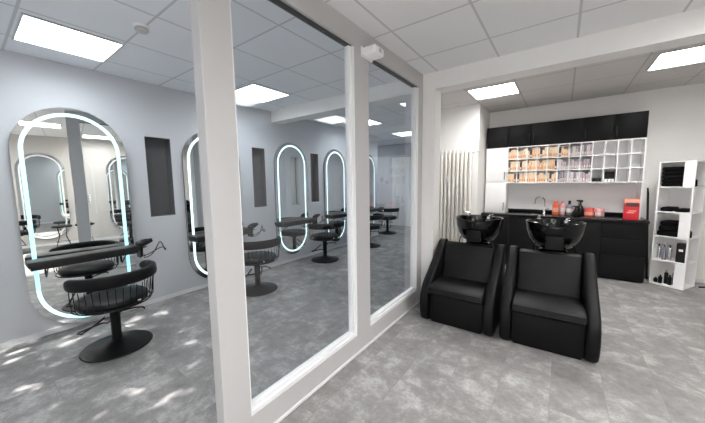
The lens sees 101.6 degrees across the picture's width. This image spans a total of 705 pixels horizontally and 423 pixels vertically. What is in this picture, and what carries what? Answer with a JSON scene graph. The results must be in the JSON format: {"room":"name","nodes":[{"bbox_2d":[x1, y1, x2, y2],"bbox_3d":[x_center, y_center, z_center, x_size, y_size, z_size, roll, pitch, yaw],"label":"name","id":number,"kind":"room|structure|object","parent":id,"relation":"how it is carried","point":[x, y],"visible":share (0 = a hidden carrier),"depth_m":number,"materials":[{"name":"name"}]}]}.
{"room":"salon","nodes":[
{"label":"salon","id":0,"kind":"room"},
{"bbox_2d":[0,49,377,343],"bbox_3d":[-2.783,-0.345,5.045,2.150,2.735,8.900,3,7,36],"label":"wall","id":1,"kind":"structure","parent":0,"point":[134,109],"depth_m":3.51,"materials":[{"name":"paint"}]},
{"bbox_2d":[9,107,135,322],"bbox_3d":[-2.866,0.072,3.033,0.040,2.247,0.857,4,8,41],"label":"oval mirror","id":2,"kind":"object","parent":1,"relation":"attached to","point":[69,166],"visible":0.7,"depth_m":2.94,"materials":[{"name":"metal"}]},
{"bbox_2d":[25,244,146,276],"bbox_3d":[-2.716,0.512,3.021,0.198,0.205,0.936,3,7,36],"label":"console shelf","id":3,"kind":"object","parent":2,"relation":"attached to","point":[45,263],"visible":0.99,"depth_m":2.89,"materials":[{"name":"black wood"}]},
{"bbox_2d":[135,238,165,257],"bbox_3d":[-2.377,0.420,3.411,0.125,0.216,0.314,3,7,36],"label":"hair dryer","id":4,"kind":"object","parent":3,"relation":"on","point":[143,242],"visible":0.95,"depth_m":3.33,"materials":[{"name":"black plastic"}]},
{"bbox_2d":[144,136,175,216],"bbox_3d":[-2.501,-0.441,3.705,0.129,0.990,0.285,3,7,36],"label":"wall niche","id":5,"kind":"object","parent":1,"relation":"attached to","point":[158,150],"depth_m":3.76,"materials":[{"name":"grey paint"}]},
{"bbox_2d":[0,233,377,349],"bbox_3d":[-1.832,1.034,4.629,0.012,0.050,8.700,3,7,36],"label":"baseboard","id":6,"kind":"structure","parent":1,"relation":"attached to","point":[71,325],"depth_m":3.58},
{"bbox_2d":[182,133,243,278],"bbox_3d":[-2.020,-0.072,4.250,0.039,2.183,0.840,3,7,36],"label":"oval mirror","id":7,"kind":"object","parent":1,"relation":"attached to","point":[191,170],"visible":0.31,"depth_m":3.98,"materials":[{"name":"metal"}]},
{"bbox_2d":[190,140,206,271],"bbox_3d":[-2.009,-0.072,4.242,0.008,2.014,0.674,3,7,36],"label":"mirror glass","id":8,"kind":"object","parent":7,"relation":"attached to","point":[196,202],"depth_m":4.01,"materials":[{"name":"silver metal"}]},
{"bbox_2d":[188,227,254,247],"bbox_3d":[-1.877,0.382,4.250,0.236,0.205,0.936,3,7,36],"label":"console shelf","id":9,"kind":"object","parent":7,"relation":"attached to","point":[197,238],"visible":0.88,"depth_m":3.94,"materials":[{"name":"black metal"}]},
{"bbox_2d":[248,223,264,236],"bbox_3d":[-1.527,0.284,4.631,0.125,0.216,0.314,3,7,36],"label":"hair dryer","id":10,"kind":"object","parent":9,"relation":"on","point":[253,225],"visible":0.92,"depth_m":4.56,"materials":[{"name":"black plastic"}]},
{"bbox_2d":[252,147,266,206],"bbox_3d":[-1.626,-0.575,4.901,0.129,0.990,0.250,3,7,36],"label":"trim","id":11,"kind":"structure","parent":1,"relation":"attached to","point":[258,154],"depth_m":4.97,"materials":[{"name":"grey paint"}]},
{"bbox_2d":[274,142,308,253],"bbox_3d":[-1.141,-0.234,5.449,0.039,2.108,0.781,3,7,36],"label":"oval mirror","id":12,"kind":"object","parent":1,"relation":"attached to","point":[290,165],"visible":0.98,"depth_m":5.40,"materials":[{"name":"metal"}]},
{"bbox_2d":[275,217,317,231],"bbox_3d":[-1.016,0.245,5.428,0.236,0.205,0.936,3,7,36],"label":"console shelf","id":13,"kind":"object","parent":12,"relation":"attached to","point":[294,222],"visible":0.98,"depth_m":5.28,"materials":[{"name":"black wood"}]},
{"bbox_2d":[313,214,324,223],"bbox_3d":[-0.666,0.147,5.809,0.125,0.216,0.314,3,7,36],"label":"hair dryer","id":14,"kind":"object","parent":13,"relation":"on","point":[315,215],"visible":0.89,"depth_m":5.73,"materials":[{"name":"black plastic"}]},
{"bbox_2d":[310,153,318,201],"bbox_3d":[-0.832,-0.697,5.986,0.129,0.990,0.230,3,7,36],"label":"trim","id":15,"kind":"structure","parent":1,"relation":"attached to","point":[313,157],"depth_m":6.07,"materials":[{"name":"grey paint"}]},
{"bbox_2d":[324,149,345,241],"bbox_3d":[-0.383,-0.345,6.487,0.039,2.076,0.722,3,7,36],"label":"oval mirror","id":16,"kind":"object","parent":1,"relation":"attached to","point":[334,163],"visible":0.78,"depth_m":6.43,"materials":[{"name":"metal"}]},
{"bbox_2d":[327,153,343,234],"bbox_3d":[-0.372,-0.344,6.479,0.008,1.915,0.580,3,7,36],"label":"mirror glass","id":17,"kind":"object","parent":16,"relation":"attached to","point":[335,161],"depth_m":6.45,"materials":[{"name":"silver metal"}]},
{"bbox_2d":[325,212,346,222],"bbox_3d":[-0.241,0.127,6.487,0.236,0.205,0.889,3,7,36],"label":"console shelf","id":18,"kind":"object","parent":16,"relation":"attached to","point":[333,216],"visible":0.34,"depth_m":6.23,"materials":[{"name":"black wood"}]},
{"bbox_2d":[369,155,375,230],"bbox_3d":[0.405,-0.465,7.564,0.039,2.054,0.706,3,7,36],"label":"oval mirror","id":19,"kind":"object","parent":1,"relation":"attached to","point":[372,190],"visible":0.3,"depth_m":7.68,"materials":[{"name":"metal"}]},
{"bbox_2d":[369,158,373,222],"bbox_3d":[0.416,-0.464,7.556,0.008,1.895,0.566,3,7,36],"label":"mirror glass","id":20,"kind":"object","parent":19,"relation":"attached to","point":[371,162],"depth_m":7.66,"materials":[{"name":"silver metal"}]},
{"bbox_2d":[370,207,383,212],"bbox_3d":[0.545,0.006,7.562,0.236,0.205,0.842,3,7,36],"label":"console shelf","id":21,"kind":"object","parent":19,"relation":"attached to","point":[380,209],"visible":0.7,"depth_m":7.56,"materials":[{"name":"black metal"}]},
{"bbox_2d":[189,0,422,422],"bbox_3d":[0.045,-0.120,2.474,0.080,2.735,2.608,3,7,36],"label":"wall partition","id":22,"kind":"structure","parent":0,"point":[210,19],"depth_m":1.53,"materials":[{"name":"white paint"}]},
{"bbox_2d":[229,0,357,415],"bbox_3d":[-0.315,-0.066,1.983,0.074,2.407,1.064,3,7,36],"label":"window","id":23,"kind":"structure","parent":22,"relation":"in","point":[264,398],"depth_m":2.28,"materials":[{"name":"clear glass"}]},
{"bbox_2d":[274,300,419,422],"bbox_3d":[0.069,1.228,2.619,0.106,0.022,2.590,3,7,36],"label":"trim","id":24,"kind":"structure","parent":22,"relation":"attached to","point":[322,383],"depth_m":2.26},
{"bbox_2d":[361,44,383,62],"bbox_3d":[0.170,-1.304,2.361,0.140,0.080,0.170,3,7,36],"label":"detector","id":25,"kind":"object","parent":22,"relation":"attached to","point":[372,52],"visible":1,"depth_m":2.33,"materials":[{"name":"white plastic"}]},
{"bbox_2d":[368,60,418,325],"bbox_3d":[0.429,-0.180,3.000,0.074,2.407,1.060,3,7,36],"label":"window","id":26,"kind":"structure","parent":22,"relation":"in","point":[385,309],"depth_m":3.34,"materials":[{"name":"clear glass"}]},
{"bbox_2d":[421,89,440,286],"bbox_3d":[0.931,-0.151,3.569,0.228,2.550,0.200,3,7,36],"label":"trim","id":27,"kind":"structure","parent":22,"relation":"attached to","point":[431,133],"depth_m":3.45,"materials":[{"name":"white paint"}]},
{"bbox_2d":[0,224,704,422],"bbox_3d":[0.542,1.133,4.085,8.800,0.100,11.000,3,7,36],"label":"floor","id":28,"kind":"structure","parent":0,"point":[650,368],"depth_m":2.36,"materials":[{"name":"stone"}]},
{"bbox_2d":[63,260,156,362],"bbox_3d":[-2.198,0.883,2.694,0.644,0.753,0.724,-6,8,-39],"label":"salon chair","id":29,"kind":"object","parent":28,"relation":"on","point":[114,294],"visible":1,"depth_m":2.56,"materials":[{"name":"black leather"}]},
{"bbox_2d":[68,275,153,315],"bbox_3d":[-2.197,0.740,2.649,0.619,0.214,0.629,1,6,18],"label":"wire basket","id":30,"kind":"object","parent":29,"relation":"on","point":[99,302],"depth_m":2.52,"materials":[{"name":"black metal"}]},
{"bbox_2d":[243,236,280,296],"bbox_3d":[-1.354,0.732,4.066,0.684,0.753,0.735,-4,7,-29],"label":"salon chair","id":31,"kind":"object","parent":28,"relation":"on","point":[254,258],"visible":0.79,"depth_m":3.92,"materials":[{"name":"black leather"}]},
{"bbox_2d":[244,245,279,265],"bbox_3d":[-1.341,0.588,4.024,0.629,0.214,0.619,-4,7,-29],"label":"wire basket","id":32,"kind":"object","parent":31,"relation":"on","point":[254,258],"depth_m":3.87,"materials":[{"name":"black metal"}]},
{"bbox_2d":[308,221,341,262],"bbox_3d":[-0.546,0.564,5.594,0.684,0.753,0.735,-5,7,-34],"label":"salon chair","id":33,"kind":"object","parent":28,"relation":"on","point":[324,236],"visible":1,"depth_m":5.41,"materials":[{"name":"black leather"}]},
{"bbox_2d":[309,228,340,240],"bbox_3d":[-0.530,0.420,5.553,0.629,0.214,0.619,-5,7,-34],"label":"wire basket","id":34,"kind":"object","parent":33,"relation":"on","point":[323,236],"depth_m":5.36,"materials":[{"name":"black metal"}]},
{"bbox_2d":[370,213,383,247],"bbox_3d":[0.383,0.436,6.727,0.724,0.753,0.644,-1,6,-2],"label":"salon chair","id":35,"kind":"object","parent":28,"relation":"on","point":[377,216],"visible":0.62,"depth_m":6.59,"materials":[{"name":"black leather"}]},
{"bbox_2d":[370,219,382,229],"bbox_3d":[0.406,0.288,6.730,0.619,0.214,0.629,3,7,31],"label":"wire basket","id":36,"kind":"object","parent":35,"relation":"on","point":[373,226],"depth_m":6.56,"materials":[{"name":"black metal"}]},
{"bbox_2d":[378,208,398,234],"bbox_3d":[0.992,0.258,8.387,0.644,0.753,0.724,-4,7,-26],"label":"salon chair","id":37,"kind":"object","parent":28,"relation":"on","point":[387,218],"visible":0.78,"depth_m":8.20,"materials":[{"name":"black leather"}]},
{"bbox_2d":[420,211,505,336],"bbox_3d":[1.317,0.592,3.282,0.724,1.120,1.119,3,7,35],"label":"chair","id":38,"kind":"object","parent":28,"relation":"on","point":[462,286],"visible":1,"depth_m":3.08,"materials":[{"name":"black leather"}]},
{"bbox_2d":[456,215,503,241],"bbox_3d":[1.525,0.211,3.474,0.526,0.293,0.498,3,7,35],"label":"bowl","id":39,"kind":"object","parent":38,"relation":"on","point":[488,227],"depth_m":3.29,"materials":[{"name":"black ceramic"}]},
{"bbox_2d":[489,216,508,263],"bbox_3d":[2.715,0.487,5.374,0.408,0.864,0.516,3,7,36],"label":"base cabinet","id":40,"kind":"object","parent":28,"relation":"on","point":[502,238],"visible":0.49,"depth_m":5.08,"materials":[{"name":"black wood"}]},
{"bbox_2d":[481,208,649,223],"bbox_3d":[3.392,0.048,4.834,2.185,0.100,0.542,3,7,36],"label":"countertop","id":41,"kind":"structure","parent":40,"relation":"on","point":[526,213],"depth_m":4.62,"materials":[{"name":"black stone"}]},
{"bbox_2d":[485,148,508,212],"bbox_3d":[2.708,-0.575,5.373,0.343,1.168,0.370,3,7,36],"label":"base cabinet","id":42,"kind":"object","parent":41,"relation":"on","point":[497,189],"visible":0.99,"depth_m":5.24,"materials":[{"name":"white laminate"}]},
{"bbox_2d":[534,196,548,213],"bbox_3d":[3.311,-0.116,5.028,0.227,0.309,0.055,3,7,36],"label":"tap","id":43,"kind":"object","parent":41,"relation":"on","point":[544,208],"visible":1,"depth_m":5.00,"materials":[{"name":"silver metal"}]},
{"bbox_2d":[552,201,558,214],"bbox_3d":[3.462,-0.065,4.900,0.098,0.229,0.098,3,7,36],"label":"shampoo bottle","id":44,"kind":"object","parent":41,"relation":"on","point":[555,207],"visible":1,"depth_m":4.87,"materials":[{"name":"orange plastic"}]},
{"bbox_2d":[559,201,564,214],"bbox_3d":[3.566,-0.062,4.886,0.082,0.224,0.082,3,7,36],"label":"lotion bottle","id":45,"kind":"object","parent":41,"relation":"on","point":[562,205],"visible":1,"depth_m":4.86,"materials":[{"name":"pink plastic"}]},
{"bbox_2d":[566,201,572,214],"bbox_3d":[3.625,-0.062,4.806,0.094,0.239,0.094,3,7,36],"label":"bottle","id":46,"kind":"object","parent":41,"relation":"on","point":[569,209],"visible":0.98,"depth_m":4.78,"materials":[{"name":"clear plastic"}]},
{"bbox_2d":[572,206,578,215],"bbox_3d":[3.644,-0.014,4.710,0.090,0.162,0.065,3,7,36],"label":"spray bottle","id":47,"kind":"object","parent":41,"relation":"on","point":[575,212],"visible":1,"depth_m":4.69,"materials":[{"name":"black plastic"}]},
{"bbox_2d":[506,137,647,218],"bbox_3d":[3.564,-0.524,4.766,1.751,1.168,0.348,3,7,36],"label":"cubby shelf","id":48,"kind":"object","parent":41,"relation":"on","point":[626,158],"visible":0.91,"depth_m":4.63,"materials":[{"name":"white laminate"}]},
{"bbox_2d":[592,178,600,181],"bbox_3d":[3.807,-0.495,4.487,0.104,0.058,0.124,3,7,36],"label":"storage box","id":49,"kind":"object","parent":48,"relation":"on","point":[593,179],"visible":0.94,"depth_m":4.44,"materials":[{"name":"black plastic"}]},
{"bbox_2d":[604,172,613,181],"bbox_3d":[3.938,-0.536,4.418,0.116,0.150,0.080,3,7,36],"label":"storage box","id":50,"kind":"object","parent":48,"relation":"on","point":[606,174],"visible":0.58,"depth_m":4.39,"materials":[{"name":"black plastic"}]},
{"bbox_2d":[577,200,583,214],"bbox_3d":[3.762,-0.065,4.755,0.105,0.252,0.101,3,7,36],"label":"spray bottle","id":51,"kind":"object","parent":41,"relation":"on","point":[580,208],"visible":0.91,"depth_m":4.72,"materials":[{"name":"black plastic"}]},
{"bbox_2d":[584,208,594,215],"bbox_3d":[3.823,0.006,4.644,0.129,0.130,0.129,3,7,36],"label":"jar","id":52,"kind":"object","parent":41,"relation":"on","point":[587,211],"visible":0.99,"depth_m":4.60,"materials":[{"name":"red plastic"}]},
{"bbox_2d":[595,208,604,216],"bbox_3d":[3.928,0.015,4.568,0.121,0.125,0.121,3,7,36],"label":"jar","id":53,"kind":"object","parent":41,"relation":"on","point":[599,212],"visible":0.99,"depth_m":4.53,"materials":[{"name":"pink plastic"}]},
{"bbox_2d":[623,199,639,219],"bbox_3d":[4.044,-0.034,4.171,0.164,0.300,0.072,4,8,40],"label":"product box","id":54,"kind":"object","parent":41,"relation":"on","point":[631,207],"visible":0.99,"depth_m":4.14,"materials":[{"name":"red cardboard"}]},
{"bbox_2d":[626,203,638,206],"bbox_3d":[4.022,-0.098,4.135,0.135,0.055,0.001,4,8,40],"label":"picture","id":55,"kind":"object","parent":54,"relation":"attached to","point":[627,204],"depth_m":4.13},
{"bbox_2d":[508,217,535,249],"bbox_3d":[3.047,0.508,5.133,0.408,0.864,0.516,3,7,36],"label":"base cabinet","id":56,"kind":"object","parent":28,"relation":"on","point":[518,235],"visible":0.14,"depth_m":4.94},
{"bbox_2d":[499,214,601,362],"bbox_3d":[1.945,0.626,2.863,0.724,1.120,1.119,3,7,33],"label":"chair","id":57,"kind":"object","parent":28,"relation":"on","point":[550,302],"visible":1,"depth_m":2.65,"materials":[{"name":"black leather"}]},
{"bbox_2d":[531,214,540,221],"bbox_3d":[2.059,0.070,3.222,0.105,0.090,0.043,0,6,7],"label":"mixer tap","id":58,"kind":"object","parent":57,"relation":"on","point":[538,219],"depth_m":3.22,"materials":[{"name":"silver metal"}]},
{"bbox_2d":[526,218,586,249],"bbox_3d":[2.145,0.244,3.062,0.526,0.293,0.498,3,7,33],"label":"bowl","id":59,"kind":"object","parent":57,"relation":"on","point":[571,232],"depth_m":2.91,"materials":[{"name":"black ceramic"}]},
{"bbox_2d":[566,220,601,275],"bbox_3d":[3.710,0.548,4.653,0.408,0.864,0.516,3,7,36],"label":"base cabinet","id":60,"kind":"object","parent":28,"relation":"on","point":[590,241],"visible":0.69,"depth_m":4.38,"materials":[{"name":"black wood"}]},
{"bbox_2d":[598,222,648,282],"bbox_3d":[4.076,0.570,4.388,0.493,0.864,0.516,3,7,36],"label":"base cabinet","id":61,"kind":"object","parent":28,"relation":"on","point":[623,246],"visible":1,"depth_m":4.18,"materials":[{"name":"black wood"}]},
{"bbox_2d":[645,188,648,278],"bbox_3d":[4.362,0.331,4.255,0.086,1.360,0.050,3,7,36],"label":"leaning board","id":62,"kind":"object","parent":28,"relation":"on","point":[647,209],"visible":0.76,"depth_m":4.25,"materials":[{"name":"black wood"}]},
{"bbox_2d":[649,160,704,290],"bbox_3d":[4.493,0.175,3.977,0.345,1.722,0.345,-3,6,-24],"label":"shelving unit","id":63,"kind":"object","parent":28,"relation":"on","point":[690,196],"visible":0.7,"depth_m":3.96,"materials":[{"name":"white laminate"}]},
{"bbox_2d":[656,243,660,258],"bbox_3d":[4.353,0.563,4.091,0.043,0.216,0.052,-3,6,-24],"label":"pump bottle","id":64,"kind":"object","parent":63,"relation":"on","point":[658,252],"visible":1,"depth_m":4.08,"materials":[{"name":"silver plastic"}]},
{"bbox_2d":[658,274,661,282],"bbox_3d":[4.369,0.955,4.082,0.042,0.120,0.042,-3,6,-24],"label":"bottle","id":65,"kind":"object","parent":63,"relation":"on","point":[660,275],"visible":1,"depth_m":4.07,"materials":[{"name":"black plastic"}]},
{"bbox_2d":[661,244,666,259],"bbox_3d":[4.375,0.568,4.042,0.043,0.216,0.052,-3,6,-24],"label":"pump bottle","id":66,"kind":"object","parent":63,"relation":"on","point":[664,250],"visible":1,"depth_m":4.03,"materials":[{"name":"grey plastic"}]},
{"bbox_2d":[663,269,668,283],"bbox_3d":[4.423,0.917,4.054,0.042,0.200,0.042,-3,6,-24],"label":"bottle","id":67,"kind":"object","parent":63,"relation":"on","point":[666,274],"visible":0.96,"depth_m":4.04,"materials":[{"name":"black plastic"}]},
{"bbox_2d":[657,230,677,236],"bbox_3d":[4.442,0.300,4.016,0.230,0.070,0.215,-3,6,-24],"label":"folded towel","id":68,"kind":"object","parent":63,"relation":"on","point":[659,232],"visible":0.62,"depth_m":3.96,"materials":[{"name":"black fabric"}]},
{"bbox_2d":[658,225,677,231],"bbox_3d":[4.443,0.230,4.005,0.230,0.070,0.195,-3,6,-24],"label":"folded towel","id":69,"kind":"object","parent":68,"relation":"on","point":[661,227],"visible":0.62,"depth_m":3.95,"materials":[{"name":"black fabric"}]},
{"bbox_2d":[660,220,678,226],"bbox_3d":[4.443,0.161,3.995,0.230,0.070,0.175,-3,6,-24],"label":"folded towel","id":70,"kind":"object","parent":69,"relation":"on","point":[675,223],"visible":0.77,"depth_m":3.95,"materials":[{"name":"black fabric"}]},
{"bbox_2d":[660,206,678,211],"bbox_3d":[4.428,-0.036,4.010,0.225,0.058,0.125,-3,6,-24],"label":"folded towel","id":71,"kind":"object","parent":63,"relation":"on","point":[667,208],"visible":0.87,"depth_m":3.96,"materials":[{"name":"black fabric"}]},
{"bbox_2d":[667,245,671,260],"bbox_3d":[4.398,0.573,3.991,0.043,0.216,0.052,-3,6,-24],"label":"pump bottle","id":72,"kind":"object","parent":63,"relation":"on","point":[669,252],"visible":1,"depth_m":3.98,"materials":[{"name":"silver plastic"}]},
{"bbox_2d":[667,275,671,284],"bbox_3d":[4.415,0.953,4.004,0.042,0.140,0.042,-3,6,-24],"label":"bottle","id":73,"kind":"object","parent":63,"relation":"on","point":[669,279],"visible":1,"depth_m":3.99,"materials":[{"name":"black plastic"}]},
{"bbox_2d":[661,183,682,186],"bbox_3d":[4.433,-0.370,3.947,0.230,0.053,0.215,-3,6,-24],"label":"folded towel","id":74,"kind":"object","parent":63,"relation":"on","point":[662,184],"visible":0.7,"depth_m":3.89,"materials":[{"name":"fabric"}]},
{"bbox_2d":[662,179,682,182],"bbox_3d":[4.433,-0.423,3.940,0.230,0.053,0.215,-3,6,-24],"label":"folded towel","id":75,"kind":"object","parent":74,"relation":"on","point":[663,180],"visible":0.73,"depth_m":3.89,"materials":[{"name":"black fabric"}]},
{"bbox_2d":[662,175,683,178],"bbox_3d":[4.431,-0.477,3.937,0.230,0.053,0.215,-3,6,-24],"label":"folded towel","id":76,"kind":"object","parent":75,"relation":"on","point":[663,176],"visible":0.76,"depth_m":3.89,"materials":[{"name":"black fabric"}]},
{"bbox_2d":[662,170,683,174],"bbox_3d":[4.431,-0.530,3.930,0.230,0.053,0.215,-3,6,-24],"label":"folded towel","id":77,"kind":"object","parent":76,"relation":"on","point":[663,172],"visible":0.73,"depth_m":3.88,"materials":[{"name":"black fabric"}]},
{"bbox_2d":[663,166,684,170],"bbox_3d":[4.430,-0.583,3.925,0.230,0.053,0.215,-3,6,-24],"label":"folded towel","id":78,"kind":"object","parent":77,"relation":"on","point":[681,168],"visible":0.73,"depth_m":3.88,"materials":[{"name":"black fabric"}]},
{"bbox_2d":[675,242,686,262],"bbox_3d":[4.471,0.559,3.897,0.101,0.260,0.090,-3,6,-24],"label":"product box","id":79,"kind":"object","parent":63,"relation":"on","point":[681,247],"visible":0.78,"depth_m":3.88,"materials":[{"name":"black cardboard"}]},
{"bbox_2d":[674,208,689,212],"bbox_3d":[4.483,-0.018,3.886,0.227,0.045,0.124,-3,6,-24],"label":"folded towel","id":80,"kind":"object","parent":63,"relation":"on","point":[685,210],"visible":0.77,"depth_m":3.84,"materials":[{"name":"black fabric"}]},
{"bbox_2d":[0,0,704,145],"bbox_3d":[0.504,-1.687,3.796,8.800,0.100,11.000,3,7,36],"label":"ceiling","id":81,"kind":"structure","parent":0,"point":[273,48],"depth_m":2.43,"materials":[{"name":"tile"}]},
{"bbox_2d":[12,12,123,62],"bbox_3d":[-2.424,-1.455,2.462,0.600,0.012,0.600,3,7,36],"label":"recessed light","id":82,"kind":"object","parent":81,"relation":"in","point":[29,29],"visible":1,"depth_m":2.42,"materials":[{"name":"white paint"}]},
{"bbox_2d":[133,22,149,33],"bbox_3d":[-1.649,-1.425,2.247,0.110,0.048,0.110,3,7,36],"label":"smoke detector","id":83,"kind":"object","parent":81,"relation":"attached to","point":[141,28],"visible":1,"depth_m":2.22,"materials":[{"name":"white plastic"}]},
{"bbox_2d":[235,83,289,102],"bbox_3d":[-1.292,-1.624,3.967,0.600,0.012,0.600,3,7,36],"label":"recessed light","id":84,"kind":"object","parent":81,"relation":"in","point":[253,91],"visible":0.83,"depth_m":3.94,"materials":[{"name":"white plastic"}]},
{"bbox_2d":[343,119,382,125],"bbox_3d":[0.218,-1.854,6.015,0.600,0.012,0.600,3,7,36],"label":"recessed light","id":85,"kind":"object","parent":81,"relation":"in","point":[371,122],"visible":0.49,"depth_m":5.98,"materials":[{"name":"white plastic"}]},
{"bbox_2d":[369,120,380,124],"bbox_3d":[0.218,-1.855,6.015,0.576,0.008,0.576,3,7,36],"label":"diffuser","id":86,"kind":"object","parent":85,"relation":"attached to","point":[371,122],"depth_m":5.98,"materials":[{"name":"white plastic"}]},
{"bbox_2d":[391,131,410,135],"bbox_3d":[1.415,-2.016,7.447,0.600,0.012,0.600,3,7,36],"label":"recessed light","id":87,"kind":"object","parent":81,"relation":"in","point":[406,133],"visible":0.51,"depth_m":7.40,"materials":[{"name":"white"}]},
{"bbox_2d":[378,143,410,222],"bbox_3d":[1.346,-0.784,8.787,4.400,2.735,2.050,3,7,36],"label":"wall","id":88,"kind":"structure","parent":0,"point":[384,152],"depth_m":9.95,"materials":[{"name":"paint"}]},
{"bbox_3d":[1.656,-1.815,9.469,1.000,0.024,0.102,3,7,36],"label":"curtain rod","id":89,"kind":"object","parent":88,"relation":"attached to","visible":0},
{"bbox_2d":[392,156,410,225],"bbox_3d":[1.637,-0.658,9.556,0.720,2.280,0.049,3,7,36],"label":"sheer curtain","id":90,"kind":"object","parent":89,"relation":"hanging from","point":[401,166],"visible":0.92,"depth_m":9.55,"materials":[{"name":"white fabric"}]},
{"bbox_2d":[439,83,704,278],"bbox_3d":[3.547,-0.411,4.587,4.280,2.790,0.980,3,7,36],"label":"wall","id":91,"kind":"structure","parent":0,"point":[676,123],"depth_m":4.39,"materials":[{"name":"white paint"}]},
{"bbox_2d":[487,126,508,148],"bbox_3d":[2.698,-1.342,5.295,0.343,0.370,0.370,3,7,36],"label":"upper cabinet","id":92,"kind":"object","parent":91,"relation":"attached to","point":[497,137],"visible":0.98,"depth_m":5.16,"materials":[{"name":"black wood"}]},
{"bbox_2d":[508,123,531,146],"bbox_3d":[2.979,-1.325,5.090,0.350,0.370,0.370,3,7,36],"label":"upper cabinet","id":93,"kind":"object","parent":91,"relation":"attached to","point":[519,135],"visible":0.98,"depth_m":4.96,"materials":[{"name":"black wood"}]},
{"bbox_2d":[531,118,583,145],"bbox_3d":[3.397,-1.299,4.787,0.679,0.370,0.370,3,7,36],"label":"upper cabinet","id":94,"kind":"object","parent":91,"relation":"attached to","point":[569,130],"visible":0.98,"depth_m":4.64,"materials":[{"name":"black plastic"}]},
{"bbox_2d":[508,182,636,212],"bbox_3d":[3.631,-0.535,4.859,1.751,1.168,0.118,3,7,36],"label":"backsplash","id":95,"kind":"structure","parent":91,"relation":"attached to","point":[610,197],"depth_m":4.87,"materials":[{"name":"white laminate"}]},
{"bbox_2d":[582,114,614,141],"bbox_3d":[3.818,-1.274,4.482,0.358,0.370,0.370,3,7,36],"label":"upper cabinet","id":96,"kind":"object","parent":91,"relation":"attached to","point":[596,128],"visible":0.96,"depth_m":4.35,"materials":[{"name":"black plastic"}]},
{"bbox_2d":[613,110,648,139],"bbox_3d":[4.108,-1.256,4.272,0.355,0.370,0.370,3,7,36],"label":"upper cabinet","id":97,"kind":"object","parent":91,"relation":"attached to","point":[630,125],"visible":0.99,"depth_m":4.14,"materials":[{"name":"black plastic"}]},
{"bbox_2d":[644,272,704,282],"bbox_3d":[3.571,0.949,4.702,4.269,0.060,0.312,2,6,23],"label":"baseboard","id":98,"kind":"structure","parent":91,"relation":"attached to","point":[698,280],"depth_m":4.12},
{"bbox_2d":[441,42,704,112],"bbox_3d":[3.058,-1.765,3.679,4.540,0.100,2.970,3,7,36],"label":"ceiling","id":99,"kind":"structure","parent":0,"point":[624,75],"depth_m":3.90,"materials":[{"name":"tile"}]},
{"bbox_2d":[467,81,519,99],"bbox_3d":[2.060,-1.747,4.188,0.600,0.012,0.600,3,7,36],"label":"recessed light","id":100,"kind":"object","parent":99,"relation":"in","point":[508,88],"visible":1,"depth_m":4.15,"materials":[{"name":"white plastic"}]},
{"bbox_2d":[646,44,704,71],"bbox_3d":[3.607,-1.651,3.048,0.600,0.012,0.600,3,7,36],"label":"recessed light","id":101,"kind":"object","parent":99,"relation":"in","point":[696,54],"visible":1,"depth_m":3.10,"materials":[{"name":"white plastic"}]},
{"bbox_3d":[2.270,-0.546,6.072,0.700,2.790,5.470,3,7,36],"label":"wall","id":102,"kind":"structure","parent":0,"visible":0},
{"bbox_2d":[439,149,478,242],"bbox_3d":[1.825,-0.082,5.164,0.751,1.984,0.173,3,7,36],"label":"radiator","id":103,"kind":"object","parent":102,"relation":"attached to","point":[457,171],"visible":0.61,"depth_m":5.09,"materials":[{"name":"beige metal"}]},
{"bbox_2d":[271,7,704,123],"bbox_3d":[1.253,-1.536,3.178,6.450,0.275,0.200,3,7,36],"label":"ceiling beam","id":104,"kind":"structure","parent":102,"relation":"attached to","point":[688,27],"depth_m":2.69,"materials":[{"name":"white paint"}]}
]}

